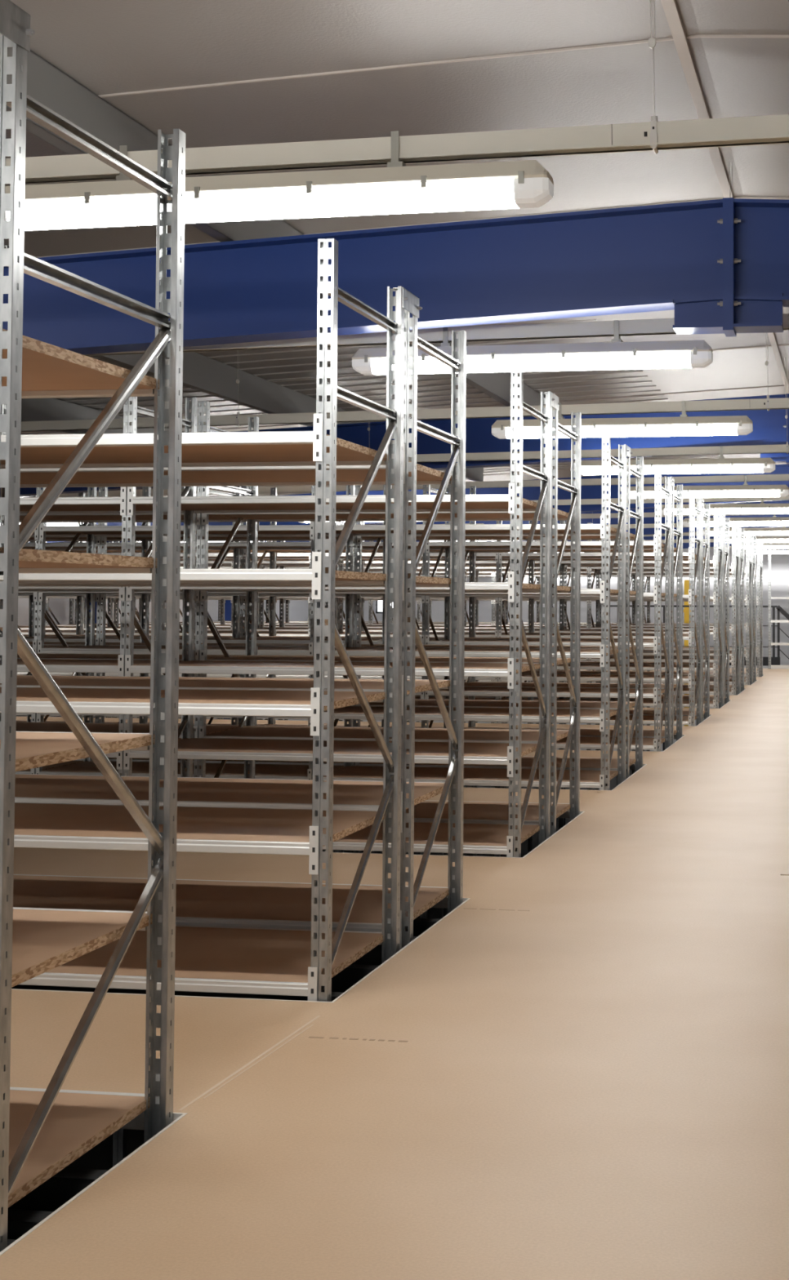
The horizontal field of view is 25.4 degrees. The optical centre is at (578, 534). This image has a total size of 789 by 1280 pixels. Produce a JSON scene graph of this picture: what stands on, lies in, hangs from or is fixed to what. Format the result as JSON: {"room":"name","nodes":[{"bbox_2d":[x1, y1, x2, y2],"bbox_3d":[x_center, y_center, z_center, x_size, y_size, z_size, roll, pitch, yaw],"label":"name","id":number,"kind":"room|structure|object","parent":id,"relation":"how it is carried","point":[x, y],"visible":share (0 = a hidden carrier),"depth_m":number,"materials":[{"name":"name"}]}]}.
{"room":"warehouse","nodes":[
{"label":"warehouse","id":0,"kind":"room"},
{"bbox_2d":[16,598,308,720],"bbox_3d":[-9.654,1.966,19.139,0.200,4.840,42.900,0,-2,9],"label":"wall","id":1,"kind":"structure","parent":0,"point":[298,609],"depth_m":30.39,"materials":[{"name":"white"}]},
{"bbox_2d":[0,393,788,497],"bbox_3d":[-1.829,-0.541,13.792,16.950,1.035,0.176,0,-2,9],"label":"roof beam","id":2,"kind":"structure","parent":1,"relation":"attached to","point":[769,427],"depth_m":13.52,"materials":[{"name":"metal"}]},
{"bbox_2d":[2,197,788,355],"bbox_3d":[-2.834,-0.803,7.477,16.950,1.035,0.176,0,-2,9],"label":"roof beam","id":3,"kind":"structure","parent":1,"relation":"attached to","point":[722,265],"depth_m":7.10,"materials":[{"name":"blue metal"}]},
{"bbox_2d":[6,47,237,242],"bbox_3d":[-1.966,-1.465,4.124,0.062,0.224,6.400,0,-2,9],"label":"purlin","id":4,"kind":"object","parent":3,"relation":"on","point":[46,84],"visible":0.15,"depth_m":5.83,"materials":[{"name":"grey metal"}]},
{"bbox_2d":[236,219,524,406],"bbox_3d":[-0.961,-1.202,10.439,0.062,0.224,6.400,0,-2,9],"label":"purlin","id":5,"kind":"object","parent":3,"relation":"on","point":[496,385],"visible":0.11,"depth_m":11.35,"materials":[{"name":"grey metal"}]},
{"bbox_2d":[29,464,788,542],"bbox_3d":[-0.824,-0.278,20.107,16.950,1.035,0.176,0,-2,9],"label":"roof beam","id":6,"kind":"structure","parent":1,"relation":"attached to","point":[531,493],"depth_m":19.96,"materials":[{"name":"metal"}]},
{"bbox_2d":[35,34,788,496],"bbox_3d":[-2.164,-1.068,11.695,16.950,0.650,24.712,0,-2,9],"label":"trim","id":7,"kind":"structure","parent":1,"relation":"attached to","point":[699,35],"depth_m":5.87,"materials":[{"name":"grey metal"}]},
{"bbox_2d":[66,769,631,1169],"bbox_3d":[-1.194,4.408,17.691,17.350,0.100,43.300,0,-2,9],"label":"floor","id":8,"kind":"structure","parent":0,"point":[100,1157],"depth_m":11.71,"materials":[{"name":"black"}]},
{"bbox_2d":[84,601,97,717],"bbox_3d":[-7.782,2.439,27.588,0.280,4.600,0.200,0,-2,9],"label":"steel column","id":9,"kind":"structure","parent":8,"relation":"on","point":[95,602],"depth_m":27.52,"materials":[{"name":"grey metal"}]},
{"bbox_2d":[65,500,788,553],"bbox_3d":[0.181,-0.015,26.423,16.950,1.035,0.176,0,-2,9],"label":"roof beam","id":10,"kind":"structure","parent":9,"relation":"on","point":[632,520],"depth_m":26.29,"materials":[{"name":"white metal"}]},
{"bbox_2d":[0,33,185,1252],"bbox_3d":[-1.908,1.425,3.592,1.914,4.700,0.816,0,-2,9],"label":"shelving rack","id":11,"kind":"object","parent":8,"relation":"on","point":[42,1131],"visible":0.98,"depth_m":3.60,"materials":[{"name":"metal"}]},
{"bbox_2d":[0,0,35,52],"bbox_3d":[-1.034,-0.923,3.075,0.049,0.068,0.216,0,-2,9],"label":"plate","id":12,"kind":"object","parent":11,"relation":"attached to","point":[15,22],"visible":1,"depth_m":3.13,"materials":[{"name":"metal"}]},
{"bbox_2d":[0,238,404,1001],"bbox_3d":[-1.603,1.505,5.506,1.914,4.700,0.816,0,-2,9],"label":"shelving rack","id":13,"kind":"object","parent":8,"relation":"on","point":[208,959],"visible":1,"depth_m":5.28,"materials":[{"name":"metal"}]},
{"bbox_2d":[392,287,422,318],"bbox_3d":[-0.582,-0.789,5.915,0.049,0.068,0.216,0,-2,9],"label":"plate","id":14,"kind":"object","parent":13,"relation":"attached to","point":[410,301],"visible":0.99,"depth_m":5.90,"materials":[{"name":"metal"}]},
{"bbox_2d":[223,600,239,719],"bbox_3d":[-6.777,2.702,33.903,0.280,4.600,0.200,0,-2,9],"label":"steel column","id":15,"kind":"structure","parent":8,"relation":"on","point":[228,602],"depth_m":33.87,"materials":[{"name":"metal"}]},
{"bbox_2d":[560,526,788,548],"bbox_3d":[1.187,0.247,32.738,16.950,1.035,0.176,0,-2,9],"label":"roof beam","id":16,"kind":"structure","parent":15,"relation":"on","point":[685,545],"depth_m":32.60,"materials":[{"name":"white metal"}]},
{"bbox_2d":[0,309,466,950],"bbox_3d":[-2.376,1.546,6.579,3.777,4.700,0.816,0,-2,9],"label":"shelving rack","id":17,"kind":"object","parent":8,"relation":"on","point":[208,903],"visible":0.59,"depth_m":6.39,"materials":[{"name":"metal"}]},
{"bbox_2d":[0,371,551,1166],"bbox_3d":[-2.071,1.626,8.493,3.777,4.700,0.816,0,-2,9],"label":"shelving rack","id":18,"kind":"object","parent":8,"relation":"on","point":[477,837],"visible":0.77,"depth_m":8.17,"materials":[{"name":"metal"}]},
{"bbox_2d":[544,391,560,410],"bbox_3d":[-0.130,-0.670,8.755,0.049,0.068,0.216,0,-2,9],"label":"plate","id":19,"kind":"object","parent":18,"relation":"attached to","point":[554,399],"visible":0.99,"depth_m":8.74,"materials":[{"name":"metal"}]},
{"bbox_2d":[0,400,581,836],"bbox_3d":[-1.924,1.664,9.420,3.777,4.700,0.816,0,-2,9],"label":"shelving rack","id":20,"kind":"object","parent":8,"relation":"on","point":[482,812],"visible":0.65,"depth_m":9.36,"materials":[{"name":"metal"}]},
{"bbox_2d":[15,437,626,853],"bbox_3d":[-2.539,1.747,11.480,5.640,4.700,0.816,0,-2,9],"label":"shelving rack","id":21,"kind":"object","parent":8,"relation":"on","point":[593,779],"visible":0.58,"depth_m":11.21,"materials":[{"name":"metal"}]},
{"bbox_2d":[621,444,631,457],"bbox_3d":[0.322,-0.552,11.596,0.049,0.068,0.216,0,-2,9],"label":"plate","id":22,"kind":"object","parent":21,"relation":"attached to","point":[628,449],"visible":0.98,"depth_m":11.58,"materials":[{"name":"metal"}]},
{"bbox_2d":[17,456,643,853],"bbox_3d":[-2.392,1.785,12.407,5.640,4.700,0.816,0,-2,9],"label":"shelving rack","id":23,"kind":"object","parent":8,"relation":"on","point":[585,763],"visible":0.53,"depth_m":12.25,"materials":[{"name":"metal"}]},
{"bbox_2d":[17,474,671,918],"bbox_3d":[-3.007,1.868,14.467,7.504,4.700,0.816,0,-2,9],"label":"shelving rack","id":24,"kind":"object","parent":8,"relation":"on","point":[585,742],"visible":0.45,"depth_m":14.04,"materials":[{"name":"metal"}]},
{"bbox_2d":[666,476,675,487],"bbox_3d":[0.774,-0.434,14.437,0.049,0.068,0.216,0,-2,9],"label":"plate","id":25,"kind":"object","parent":24,"relation":"attached to","point":[673,482],"visible":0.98,"depth_m":14.38,"materials":[{"name":"metal"}]},
{"bbox_2d":[16,478,682,856],"bbox_3d":[-2.860,1.906,15.394,7.504,4.700,0.816,0,-2,9],"label":"shelving rack","id":26,"kind":"object","parent":8,"relation":"on","point":[677,637],"visible":0.29,"depth_m":15.25,"materials":[{"name":"metal"}]},
{"bbox_2d":[2,503,709,853],"bbox_3d":[-3.328,2.027,18.381,9.368,4.700,0.816,0,-2,9],"label":"shelving rack","id":27,"kind":"object","parent":8,"relation":"on","point":[705,630],"visible":0.23,"depth_m":18.07,"materials":[{"name":"metal"}]},
{"bbox_2d":[16,497,701,857],"bbox_3d":[-2.555,1.986,17.307,7.504,4.700,0.816,0,-2,9],"label":"shelving rack","id":28,"kind":"object","parent":8,"relation":"on","point":[689,720],"visible":0.26,"depth_m":16.85,"materials":[{"name":"metal"}]},
{"bbox_2d":[19,514,723,854],"bbox_3d":[-3.023,2.107,20.294,9.368,4.700,0.816,0,-2,9],"label":"shelving rack","id":29,"kind":"object","parent":8,"relation":"on","point":[717,701],"visible":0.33,"depth_m":19.95,"materials":[{"name":"metal"}]},
{"bbox_2d":[17,514,728,854],"bbox_3d":[-2.876,2.145,21.221,9.368,4.700,0.816,0,-2,9],"label":"shelving rack","id":30,"kind":"object","parent":8,"relation":"on","point":[726,562],"visible":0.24,"depth_m":20.91,"materials":[{"name":"metal"}]},
{"bbox_2d":[44,522,739,851],"bbox_3d":[-2.571,2.225,23.135,9.368,4.700,0.816,0,-2,9],"label":"shelving rack","id":31,"kind":"object","parent":8,"relation":"on","point":[735,596],"visible":0.2,"depth_m":22.58,"materials":[{"name":"galvanised steel"},{"name":"chipboard"},{"name":"steel"}]},
{"bbox_2d":[74,526,743,856],"bbox_3d":[-2.424,2.263,24.062,9.368,4.700,0.816,0,-2,9],"label":"shelving rack","id":32,"kind":"object","parent":8,"relation":"on","point":[741,535],"visible":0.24,"depth_m":23.76,"materials":[{"name":"metal"}]},
{"bbox_2d":[134,535,752,787],"bbox_3d":[-2.119,2.343,25.975,9.368,4.700,0.816,0,-2,9],"label":"shelving rack","id":33,"kind":"object","parent":8,"relation":"on","point":[748,679],"visible":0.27,"depth_m":25.47,"materials":[{"name":"galvanised steel"},{"name":"chipboard"},{"name":"steel"}]},
{"bbox_2d":[179,536,755,787],"bbox_3d":[-1.972,2.382,26.902,9.368,4.700,0.816,0,-2,9],"label":"shelving rack","id":34,"kind":"object","parent":8,"relation":"on","point":[633,575],"visible":0.2,"depth_m":26.60,"materials":[{"name":"metal"}]},
{"bbox_2d":[212,539,762,788],"bbox_3d":[-1.667,2.461,28.816,9.368,4.700,0.816,0,-2,9],"label":"shelving rack","id":35,"kind":"object","parent":8,"relation":"on","point":[759,597],"visible":0.2,"depth_m":28.47,"materials":[{"name":"metal"}]},
{"bbox_2d":[683,579,690,725],"bbox_3d":[2.129,2.967,33.995,0.150,4.140,0.150,0,-2,9],"label":"post","id":36,"kind":"object","parent":8,"relation":"on","point":[686,611],"visible":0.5,"depth_m":34.00,"materials":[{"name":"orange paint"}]},
{"bbox_2d":[596,604,788,751],"bbox_3d":[2.675,3.169,32.881,4.727,3.649,0.050,0,-2,9],"label":"stair railing","id":37,"kind":"object","parent":8,"relation":"on","point":[774,660],"visible":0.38,"depth_m":32.76,"materials":[{"name":"grey metal"}]},
{"bbox_2d":[768,549,788,669],"bbox_3d":[5.415,2.574,30.950,4.050,4.700,0.092,0,-2,9],"label":"guard rail","id":38,"kind":"object","parent":8,"relation":"on","point":[775,667],"visible":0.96,"depth_m":31.29,"materials":[{"name":"metal"}]},
{"bbox_2d":[0,668,788,1279],"bbox_3d":[-1.758,1.729,14.193,16.950,0.039,35.600,0,-2,9],"label":"floor","id":39,"kind":"structure","parent":0,"point":[580,1071],"depth_m":4.19,"materials":[{"name":"beige"}]},
{"bbox_2d":[7,1239,16,1246],"bbox_3d":[-2.341,1.365,3.376,3.700,0.119,0.060,0,-2,9],"label":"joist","id":40,"kind":"object","parent":39,"relation":"attached to","point":[10,1242],"visible":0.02,"depth_m":3.19,"materials":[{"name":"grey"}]},
{"bbox_2d":[7,1208,53,1239],"bbox_3d":[-2.317,1.371,3.524,3.700,0.119,0.060,0,-2,9],"label":"joist","id":41,"kind":"object","parent":39,"relation":"attached to","point":[20,1222],"visible":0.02,"depth_m":3.30,"materials":[{"name":"grey"}]},
{"bbox_2d":[8,1167,108,1211],"bbox_3d":[-2.278,1.382,3.771,3.700,0.119,0.060,0,-2,9],"label":"joist","id":42,"kind":"object","parent":39,"relation":"attached to","point":[51,1194],"visible":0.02,"depth_m":3.55,"materials":[{"name":"grey"}]},
{"bbox_2d":[11,984,343,1001],"bbox_3d":[-2.014,1.451,5.429,3.700,0.119,0.060,0,-2,9],"label":"joist","id":43,"kind":"object","parent":39,"relation":"attached to","point":[334,994],"visible":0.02,"depth_m":5.27,"materials":[{"name":"grey metal"}]},
{"bbox_2d":[323,964,379,991],"bbox_3d":[-1.951,1.467,5.823,3.700,0.119,0.060,0,-2,9],"label":"joist","id":44,"kind":"object","parent":39,"relation":"attached to","point":[342,981],"visible":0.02,"depth_m":5.60,"materials":[{"name":"grey"}]},
{"bbox_2d":[0,667,768,1255],"bbox_3d":[-1.280,1.894,17.195,16.950,0.124,29.814,0,-2,9],"label":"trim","id":45,"kind":"structure","parent":39,"relation":"on","point":[138,1122],"depth_m":4.98,"materials":[{"name":"beige"}]},
{"bbox_2d":[351,936,417,964],"bbox_3d":[-1.873,1.488,6.317,3.700,0.119,0.060,0,-2,9],"label":"joist","id":46,"kind":"object","parent":39,"relation":"attached to","point":[373,957],"visible":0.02,"depth_m":6.11,"materials":[{"name":"grey"}]},
{"bbox_2d":[404,918,439,936],"bbox_3d":[-1.818,1.502,6.662,3.700,0.119,0.060,0,-2,9],"label":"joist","id":47,"kind":"object","parent":39,"relation":"attached to","point":[420,926],"visible":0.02,"depth_m":6.44,"materials":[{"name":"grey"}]},
{"bbox_2d":[0,0,788,497],"bbox_3d":[-1.175,-0.842,17.907,17.350,0.724,43.300,0,-2,9],"label":"ceiling","id":48,"kind":"structure","parent":0,"point":[107,46],"depth_m":6.07,"materials":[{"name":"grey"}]},
{"bbox_2d":[1,398,109,434],"bbox_3d":[-4.359,-1.010,10.972,0.062,0.224,6.400,0,-2,9],"label":"purlin","id":49,"kind":"object","parent":48,"relation":"attached to","point":[32,409],"visible":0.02,"depth_m":13.17,"materials":[{"name":"grey metal"}]},
{"bbox_2d":[109,414,184,433],"bbox_3d":[-3.353,-0.748,17.287,0.062,0.224,6.400,0,-2,9],"label":"purlin","id":50,"kind":"object","parent":48,"relation":"attached to","point":[148,430],"visible":0.02,"depth_m":14.70,"materials":[{"name":"grey metal"}]},
{"bbox_2d":[93,351,314,426],"bbox_3d":[-2.650,-1.107,10.704,0.062,0.224,6.400,0,-2,9],"label":"purlin","id":51,"kind":"object","parent":48,"relation":"attached to","point":[201,373],"visible":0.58,"depth_m":12.07,"materials":[{"name":"grey metal"}]},
{"bbox_2d":[0,350,788,432],"bbox_3d":[-2.346,-1.008,10.580,16.950,0.719,0.061,-1,-3,9],"label":"cable tray","id":52,"kind":"object","parent":48,"relation":"hanging from","point":[767,403],"visible":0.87,"depth_m":10.29,"materials":[{"name":"white paint"}]},
{"bbox_2d":[491,400,752,439],"bbox_3d":[0.248,-0.670,10.154,1.534,0.199,0.110,0,-2,9],"label":"lamp","id":53,"kind":"object","parent":52,"relation":"hanging from","point":[683,425],"visible":0.95,"depth_m":10.09,"materials":[{"name":"translucent plastic"},{"name":"grey plastic"}]},
{"bbox_2d":[306,398,483,481],"bbox_3d":[-1.645,-0.844,17.019,0.062,0.224,6.400,0,-2,9],"label":"purlin","id":54,"kind":"object","parent":48,"relation":"attached to","point":[475,474],"visible":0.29,"depth_m":19.54,"materials":[{"name":"grey metal"}]},
{"bbox_2d":[4,0,788,185],"bbox_3d":[-3.250,-1.252,4.899,16.950,0.719,0.061,-1,-3,9],"label":"cable tray","id":55,"kind":"object","parent":48,"relation":"hanging from","point":[655,135],"visible":1,"depth_m":4.41,"materials":[{"name":"white paint"}]},
{"bbox_2d":[4,130,553,231],"bbox_3d":[-0.828,-0.920,4.501,1.534,0.199,0.110,-1,-2,9],"label":"lamp","id":56,"kind":"object","parent":55,"relation":"hanging from","point":[397,188],"visible":0.84,"depth_m":4.44,"materials":[{"name":"white plastic"}]},
{"bbox_2d":[58,474,788,497],"bbox_3d":[-1.442,-0.771,16.261,16.950,0.719,0.061,-1,-3,9],"label":"cable tray","id":57,"kind":"object","parent":48,"relation":"hanging from","point":[761,477],"visible":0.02,"depth_m":16.06,"materials":[{"name":"white paint"}]},
{"bbox_2d":[626,475,788,498],"bbox_3d":[1.152,-0.434,15.835,1.534,0.199,0.110,0,-2,9],"label":"lamp","id":58,"kind":"object","parent":57,"relation":"hanging from","point":[744,490],"visible":0.66,"depth_m":15.76,"materials":[{"name":"white plastic"}]},
{"bbox_2d":[84,167,788,355],"bbox_3d":[-2.798,-1.126,7.740,16.950,0.719,0.061,-1,-3,9],"label":"cable tray","id":59,"kind":"object","parent":48,"relation":"hanging from","point":[662,326],"visible":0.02,"depth_m":7.32,"materials":[{"name":"white paint"}]},
{"bbox_2d":[351,320,712,375],"bbox_3d":[-0.204,-0.788,7.313,1.534,0.199,0.110,0,-2,9],"label":"lamp","id":60,"kind":"object","parent":59,"relation":"hanging from","point":[616,354],"visible":0.99,"depth_m":7.25,"materials":[{"name":"white glowing diffuser plastic"},{"name":"pale grey plastic housing"}]},
{"bbox_2d":[524,383,617,460],"bbox_3d":[0.044,-0.940,16.754,0.062,0.224,6.400,0,-2,9],"label":"purlin","id":61,"kind":"object","parent":48,"relation":"attached to","point":[531,397],"visible":0.09,"depth_m":13.92,"materials":[{"name":"grey metal"}]},
{"bbox_2d":[367,357,788,462],"bbox_3d":[-1.894,-0.889,13.421,16.950,0.719,0.061,-1,-3,9],"label":"cable tray","id":62,"kind":"object","parent":48,"relation":"hanging from","point":[755,449],"visible":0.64,"depth_m":13.01,"materials":[{"name":"white paint"}]},
{"bbox_2d":[569,446,774,475],"bbox_3d":[0.700,-0.552,12.995,1.534,0.199,0.110,0,-2,9],"label":"lamp","id":63,"kind":"object","parent":62,"relation":"hanging from","point":[720,465],"visible":0.7,"depth_m":12.92,"materials":[{"name":"translucent plastic"},{"name":"grey plastic"}]},
{"bbox_2d":[416,476,788,522],"bbox_3d":[-0.538,-0.535,21.942,16.950,0.719,0.061,-1,-3,9],"label":"cable tray","id":64,"kind":"object","parent":48,"relation":"hanging from","point":[645,514],"visible":0.02,"depth_m":21.72,"materials":[{"name":"white paint"}]},
{"bbox_2d":[416,523,483,524],"bbox_3d":[-1.943,-0.117,22.149,1.534,0.199,0.104,-1,-2,9],"label":"lamp","id":65,"kind":"object","parent":64,"relation":"hanging from","point":[465,523],"visible":0.02,"depth_m":22.08,"materials":[{"name":"white plastic"}]},
{"bbox_2d":[682,513,788,526],"bbox_3d":[2.056,-0.198,21.516,1.534,0.199,0.110,0,-2,9],"label":"lamp","id":66,"kind":"object","parent":64,"relation":"hanging from","point":[733,522],"visible":0.66,"depth_m":21.46,"materials":[{"name":"white plastic"}]},
{"bbox_2d":[591,522,704,528],"bbox_3d":[-0.086,-0.417,24.783,16.950,0.719,0.061,-1,-3,9],"label":"cable tray","id":67,"kind":"object","parent":48,"relation":"hanging from","point":[615,526],"visible":0.03,"depth_m":24.58,"materials":[{"name":"white paint"}]},
{"bbox_2d":[429,540,496,542],"bbox_3d":[-1.490,0.001,24.990,1.534,0.199,0.104,-1,-2,9],"label":"lamp","id":68,"kind":"object","parent":67,"relation":"hanging from","point":[429,540],"visible":0.02,"depth_m":25.03,"materials":[{"name":"white plastic"}]},
{"bbox_2d":[702,525,788,536],"bbox_3d":[2.508,-0.080,24.357,1.534,0.199,0.110,0,-2,9],"label":"lamp","id":69,"kind":"object","parent":67,"relation":"hanging from","point":[783,531],"visible":0.56,"depth_m":24.30,"materials":[{"name":"white plastic"}]},
{"bbox_2d":[513,471,788,505],"bbox_3d":[-0.990,-0.653,19.102,16.950,0.719,0.061,-1,-3,9],"label":"cable tray","id":70,"kind":"object","parent":48,"relation":"hanging from","point":[646,500],"visible":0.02,"depth_m":18.76,"materials":[{"name":"white paint"}]},
{"bbox_2d":[19,522,81,525],"bbox_3d":[-6.345,-0.168,19.935,1.534,0.199,0.104,-1,-2,9],"label":"lamp","id":71,"kind":"object","parent":70,"relation":"hanging from","point":[48,523],"visible":0.02,"depth_m":19.82,"materials":[{"name":"white plastic"}]},
{"bbox_2d":[297,521,366,523],"bbox_3d":[-2.395,-0.235,19.309,1.534,0.199,0.104,-1,-2,9],"label":"lamp","id":72,"kind":"object","parent":70,"relation":"hanging from","point":[298,522],"visible":0.08,"depth_m":19.38,"materials":[{"name":"white plastic"}]},
{"bbox_2d":[657,497,788,515],"bbox_3d":[1.604,-0.316,18.676,1.534,0.199,0.110,0,-2,9],"label":"lamp","id":73,"kind":"object","parent":70,"relation":"hanging from","point":[762,508],"visible":0.66,"depth_m":18.61,"materials":[{"name":"white plastic"}]},
{"bbox_2d":[606,538,713,542],"bbox_3d":[0.819,-0.180,30.464,16.950,0.719,0.061,-1,-3,9],"label":"cable tray","id":74,"kind":"object","parent":48,"relation":"hanging from","point":[710,540],"visible":0.02,"depth_m":30.27,"materials":[{"name":"white paint"}]},
{"bbox_2d":[730,542,788,549],"bbox_3d":[3.413,0.157,30.038,1.534,0.199,0.110,0,-2,9],"label":"lamp","id":75,"kind":"object","parent":74,"relation":"hanging from","point":[765,545],"visible":0.39,"depth_m":30.00,"materials":[{"name":"white plastic"}]},
{"bbox_2d":[643,532,703,536],"bbox_3d":[0.366,-0.299,27.624,16.950,0.719,0.061,-1,-3,9],"label":"cable tray","id":76,"kind":"object","parent":48,"relation":"hanging from","point":[684,533],"visible":0.02,"depth_m":27.41,"materials":[{"name":"white paint"}]},
{"bbox_2d":[724,536,734,543],"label":"lamp","id":77,"kind":"object","parent":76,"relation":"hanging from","point":[730,537],"depth_m":27.25,"materials":[{"name":"white plastic"}]},
{"bbox_2d":[752,536,788,542],"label":"lamp","id":78,"kind":"object","parent":76,"relation":"hanging from","point":[771,539],"depth_m":27.14,"materials":[{"name":"white plastic"}]},
{"bbox_3d":[1.271,-0.062,33.305,16.950,0.719,0.061,-1,-3,9],"label":"cable tray","id":79,"kind":"object","parent":48,"relation":"hanging from","visible":0},
{"bbox_2d":[743,548,788,554],"bbox_3d":[3.865,0.275,32.879,1.534,0.199,0.110,0,-2,9],"label":"lamp","id":80,"kind":"object","parent":79,"relation":"hanging from","point":[783,551],"visible":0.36,"depth_m":32.86,"materials":[{"name":"white plastic"}]},
{"bbox_2d":[327,547,788,751],"bbox_3d":[2.200,2.545,39.068,16.950,5.400,0.200,0,-2,9],"label":"wall","id":81,"kind":"structure","parent":0,"point":[779,562],"depth_m":38.90,"materials":[{"name":"white paint"}]},
{"bbox_2d":[375,600,391,613],"bbox_3d":[-4.345,1.589,40.109,0.700,0.490,0.080,0,-2,9],"label":"window","id":82,"kind":"structure","parent":81,"relation":"in","point":[378,603],"depth_m":40.16,"materials":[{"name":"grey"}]},
{"bbox_2d":[506,577,613,580],"bbox_3d":[-0.512,0.983,39.392,2.600,0.130,0.100,0,-2,9],"label":"strip light","id":83,"kind":"object","parent":81,"relation":"attached to","point":[525,578],"visible":0.21,"depth_m":39.25,"materials":[{"name":"white plastic"}]},
{"bbox_2d":[650,577,664,580],"bbox_3d":[1.784,1.005,39.026,0.295,0.055,0.100,0,-2,9],"label":"strip light","id":84,"kind":"object","parent":81,"relation":"attached to","point":[651,578],"depth_m":38.98,"materials":[{"name":"white plastic"}]},
{"bbox_2d":[682,577,719,580],"bbox_3d":[2.755,1.001,38.872,0.824,0.056,0.100,0,-2,9],"label":"strip light","id":85,"kind":"object","parent":81,"relation":"attached to","point":[687,578],"depth_m":38.84,"materials":[{"name":"white plastic"}]},
{"bbox_2d":[660,0,788,393],"bbox_3d":[2.198,-1.129,17.382,0.040,0.030,42.900,0,-2,9],"label":"trim","id":86,"kind":"structure","parent":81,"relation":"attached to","point":[670,9],"depth_m":6.16,"materials":[{"name":"grey metal"}]},
{"bbox_2d":[741,574,788,580],"bbox_3d":[4.821,0.967,38.544,2.600,0.130,0.100,0,-2,9],"label":"strip light","id":87,"kind":"object","parent":81,"relation":"attached to","point":[765,577],"visible":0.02,"depth_m":38.56,"materials":[{"name":"white plastic"}]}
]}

